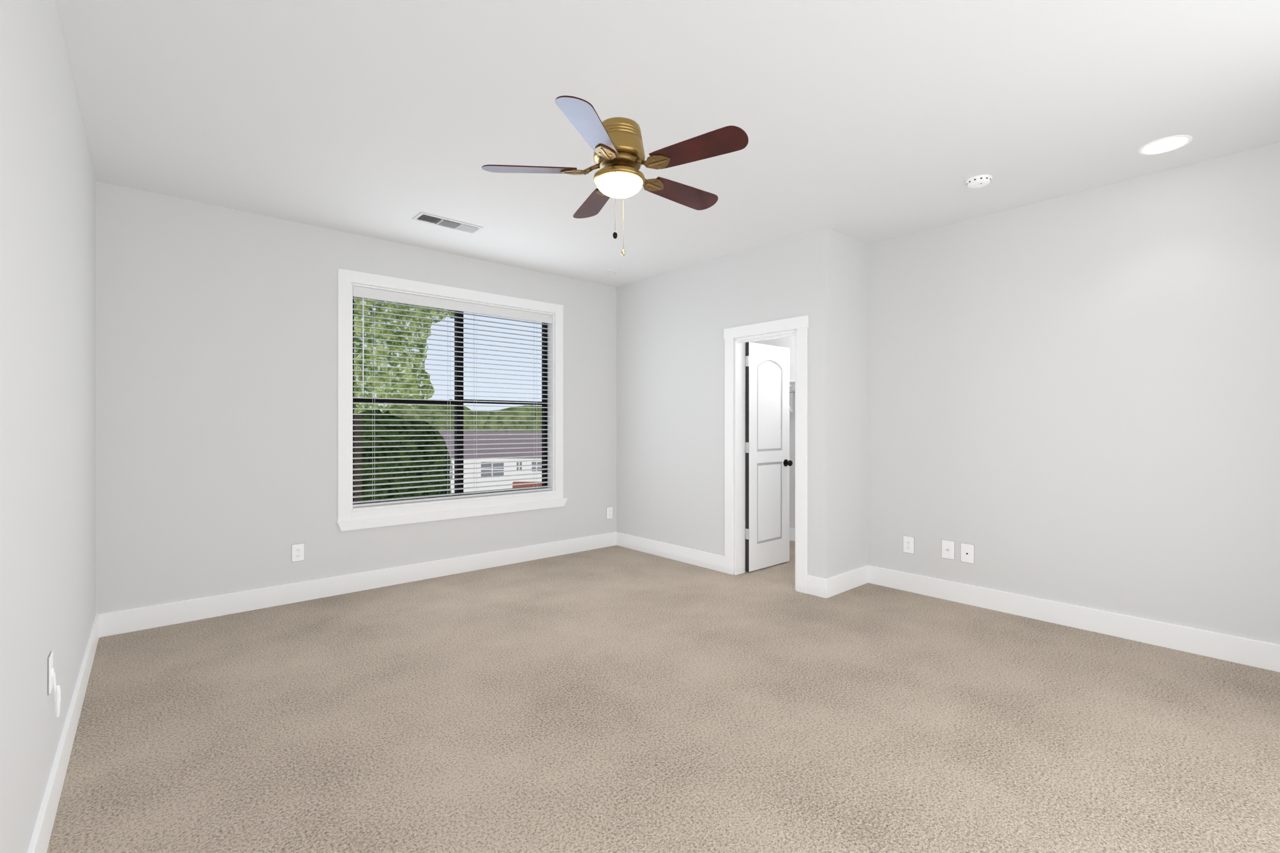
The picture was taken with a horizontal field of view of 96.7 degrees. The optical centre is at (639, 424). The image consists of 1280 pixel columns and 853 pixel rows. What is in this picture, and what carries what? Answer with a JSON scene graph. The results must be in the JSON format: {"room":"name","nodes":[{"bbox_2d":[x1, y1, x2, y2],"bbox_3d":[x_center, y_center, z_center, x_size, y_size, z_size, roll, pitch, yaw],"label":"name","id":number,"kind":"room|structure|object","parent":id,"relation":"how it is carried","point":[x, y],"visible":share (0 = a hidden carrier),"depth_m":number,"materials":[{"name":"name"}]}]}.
{"room":"empty bedroom","nodes":[
{"label":"empty bedroom","id":0,"kind":"room"},
{"bbox_2d":[0,0,95,852],"bbox_3d":[-1.629,-0.093,1.340,0.220,2.740,5.600,0,0,-41],"label":"wall","id":1,"kind":"structure","parent":0,"point":[47,181],"depth_m":1.70,"materials":[{"name":"white paint"}]},
{"bbox_2d":[48,651,60,717],"bbox_3d":[-1.913,0.856,1.861,0.025,0.217,0.076,0,0,-41],"label":"outlet","id":2,"kind":"object","parent":1,"relation":"attached to","point":[52,680],"visible":1,"depth_m":1.86,"materials":[{"name":"grey plastic"}]},
{"bbox_2d":[95,181,616,614],"bbox_3d":[-1.164,-0.093,5.360,5.730,2.740,0.160,0,0,-41],"label":"wall","id":3,"kind":"structure","parent":0,"point":[216,327],"depth_m":3.91,"materials":[{"name":"white paint"}]},
{"bbox_2d":[291,543,304,562],"bbox_3d":[-2.468,0.922,4.107,0.082,0.126,0.008,0,0,-41],"label":"outlet","id":4,"kind":"object","parent":3,"relation":"attached to","point":[297,550],"visible":1,"depth_m":4.10,"materials":[{"name":"grey plastic"}]},
{"bbox_2d":[352,296,547,504],"bbox_3d":[-1.602,-0.217,5.033,1.796,1.708,0.055,0,0,-41],"label":"window frame","id":5,"kind":"structure","parent":3,"relation":"in","point":[457,388],"depth_m":5.02,"materials":[{"name":"black metal"}]},
{"bbox_2d":[336,268,568,531],"bbox_3d":[-1.530,-0.190,4.978,2.061,1.973,0.134,0,0,-41],"label":"window","id":6,"kind":"structure","parent":3,"relation":"in","point":[349,518],"depth_m":4.71,"materials":[{"name":"white wood"}]},
{"bbox_2d":[352,285,551,507],"bbox_3d":[-1.548,-0.218,4.972,1.784,1.702,0.079,0,0,-41],"label":"window blinds","id":7,"kind":"object","parent":6,"relation":"attached to","point":[362,292],"depth_m":4.87,"materials":[{"name":"white plastic"}]},
{"bbox_2d":[606,506,612,519],"bbox_3d":[-0.319,0.927,5.988,0.082,0.126,0.008,0,0,-41],"label":"outlet","id":8,"kind":"object","parent":3,"relation":"attached to","point":[609,510],"visible":1,"depth_m":5.98,"materials":[{"name":"grey plastic"}]},
{"bbox_2d":[46,538,1279,852],"bbox_3d":[0.563,1.337,3.297,6.210,0.120,5.820,0,0,-41],"label":"floor","id":9,"kind":"structure","parent":0,"point":[614,699],"depth_m":2.44,"materials":[{"name":"beige carpet"}]},
{"bbox_2d":[54,0,1279,287],"bbox_3d":[0.563,-1.523,3.297,6.210,0.120,5.820,0,0,-41],"label":"ceiling","id":10,"kind":"structure","parent":0,"point":[866,122],"depth_m":2.61,"materials":[{"name":"white paint"}]},
{"bbox_2d":[412,211,483,233],"bbox_3d":[-1.385,-1.454,4.117,0.460,0.018,0.170,0,0,-41],"label":"ceiling vent","id":11,"kind":"object","parent":10,"relation":"in","point":[422,217],"visible":1,"depth_m":4.09,"materials":[{"name":"white metal"}]},
{"bbox_2d":[481,95,748,255],"bbox_3d":[-0.060,-1.165,2.823,1.231,0.596,1.273,0,0,-41],"label":"fan","id":12,"kind":"object","parent":10,"relation":"hanging from","point":[617,144],"visible":1,"depth_m":2.69,"materials":[{"name":"brown wood"}]},
{"bbox_2d":[965,174,991,188],"bbox_3d":[2.018,-1.444,3.388,0.136,0.038,0.136,0,0,-41],"label":"smoke detector","id":13,"kind":"object","parent":10,"relation":"attached to","point":[981,180],"visible":1,"depth_m":3.35,"materials":[{"name":"white plastic"}]},
{"bbox_2d":[1138,135,1192,154],"bbox_3d":[2.741,-1.460,2.971,0.210,0.006,0.210,0,0,-41],"label":"recessed light","id":14,"kind":"object","parent":10,"relation":"in","point":[1169,144],"visible":1,"depth_m":2.96,"materials":[{"name":"white plastic"}]},
{"bbox_2d":[616,226,833,579],"bbox_3d":[0.606,-0.093,5.168,0.120,2.740,2.460,0,0,-41],"label":"wall","id":15,"kind":"structure","parent":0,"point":[670,342],"depth_m":5.16,"materials":[{"name":"white paint"}]},
{"bbox_2d":[723,315,808,593],"bbox_3d":[1.052,0.224,4.656,0.163,2.106,0.816,0,0,-41],"label":"door frame","id":16,"kind":"structure","parent":15,"relation":"in","point":[800,324],"depth_m":4.84,"materials":[{"name":"white wood"}]},
{"bbox_2d":[745,341,792,571],"bbox_3d":[1.150,0.276,5.104,0.614,1.978,0.175,0,0,-41],"label":"door","id":17,"kind":"structure","parent":16,"relation":"attached to","point":[768,462],"depth_m":5.07,"materials":[{"name":"white wood"}]},
{"bbox_2d":[745,335,794,528],"bbox_3d":[1.770,-0.093,6.268,0.120,2.740,2.340,0,0,-41],"label":"wall","id":18,"kind":"structure","parent":0,"point":[785,342],"depth_m":6.29,"materials":[{"name":"white paint"}]},
{"bbox_2d":[745,380,794,411],"bbox_3d":[1.589,-0.302,6.109,0.359,0.318,2.336,0,0,-41],"label":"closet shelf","id":19,"kind":"object","parent":18,"relation":"attached to","point":[792,383],"visible":0.08,"depth_m":6.25,"materials":[{"name":"white wood"}]},
{"bbox_2d":[833,230,866,576],"bbox_3d":[2.023,-0.093,4.855,1.600,2.740,0.120,0,0,-41],"label":"wall","id":20,"kind":"structure","parent":0,"point":[850,254],"depth_m":4.43,"materials":[{"name":"white paint"}]},
{"bbox_2d":[866,142,1279,644],"bbox_3d":[2.838,-0.093,3.575,0.120,2.740,2.880,0,0,-41],"label":"wall","id":21,"kind":"structure","parent":0,"point":[1080,391],"depth_m":3.49,"materials":[{"name":"white paint"}]},
{"bbox_2d":[26,520,1279,852],"bbox_3d":[0.578,1.207,3.244,5.656,0.140,5.320,0,0,-41],"label":"baseboard","id":22,"kind":"structure","parent":21,"relation":"attached to","point":[1250,652],"depth_m":3.81,"materials":[{"name":"white wood"}]},
{"bbox_2d":[903,535,914,554],"bbox_3d":[2.061,0.920,4.365,0.008,0.129,0.084,0,0,-41],"label":"outlet","id":23,"kind":"object","parent":21,"relation":"attached to","point":[908,542],"visible":1,"depth_m":4.36,"materials":[{"name":"grey plastic"}]},
{"bbox_2d":[941,539,954,559],"bbox_3d":[2.245,0.911,4.149,0.016,0.136,0.090,0,0,-41],"label":"outlet","id":24,"kind":"object","parent":21,"relation":"attached to","point":[948,547],"visible":1,"depth_m":4.15,"materials":[{"name":"white plastic"}]},
{"bbox_2d":[960,543,974,563],"bbox_3d":[2.333,0.915,4.054,0.008,0.136,0.090,0,0,-41],"label":"outlet","id":25,"kind":"object","parent":21,"relation":"attached to","point":[967,550],"visible":1,"depth_m":4.05,"materials":[{"name":"white plastic"}]},
{"label":"outside","id":26,"kind":"structure","parent":0,"visible":0},
{"bbox_3d":[0.000,4.677,63.250,165.051,0.200,164.442,0,0,-41],"label":"ground","id":27,"kind":"structure","parent":26,"visible":0},
{"bbox_2d":[353,296,454,501],"bbox_3d":[-5.934,-0.079,11.026,4.740,9.213,2.897,0,0,-19],"label":"tree","id":28,"kind":"object","parent":27,"relation":"on","point":[356,334],"visible":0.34,"depth_m":10.44,"materials":[{"name":"green plant"}]},
{"bbox_2d":[361,410,451,500],"bbox_3d":[-7.458,2.101,14.362,5.142,5.448,3.008,0,0,2],"label":"bush","id":29,"kind":"object","parent":27,"relation":"on","point":[364,417],"visible":0.21,"depth_m":13.76,"materials":[{"name":"green plant"}]},
{"bbox_2d":[388,398,541,431],"bbox_3d":[-6.325,1.478,61.891,76.638,10.406,12.025,0,0,0],"label":"treeline","id":30,"kind":"object","parent":27,"relation":"on","point":[423,407],"visible":0.05,"depth_m":59.06,"materials":[{"name":"green plant"}]},
{"bbox_2d":[438,431,541,493],"bbox_3d":[-3.750,2.508,39.990,24.500,4.137,9.020,0,0,0],"label":"house","id":31,"kind":"structure","parent":27,"relation":"on","point":[441,432],"depth_m":36.00,"materials":[{"name":"white"}]},
{"bbox_2d":[512,481,541,488],"bbox_3d":[-7.132,3.558,26.707,2.984,2.038,10.016,0,0,30],"label":"planter","id":32,"kind":"object","parent":27,"relation":"on","point":[539,484],"visible":0.07,"depth_m":30.00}
]}

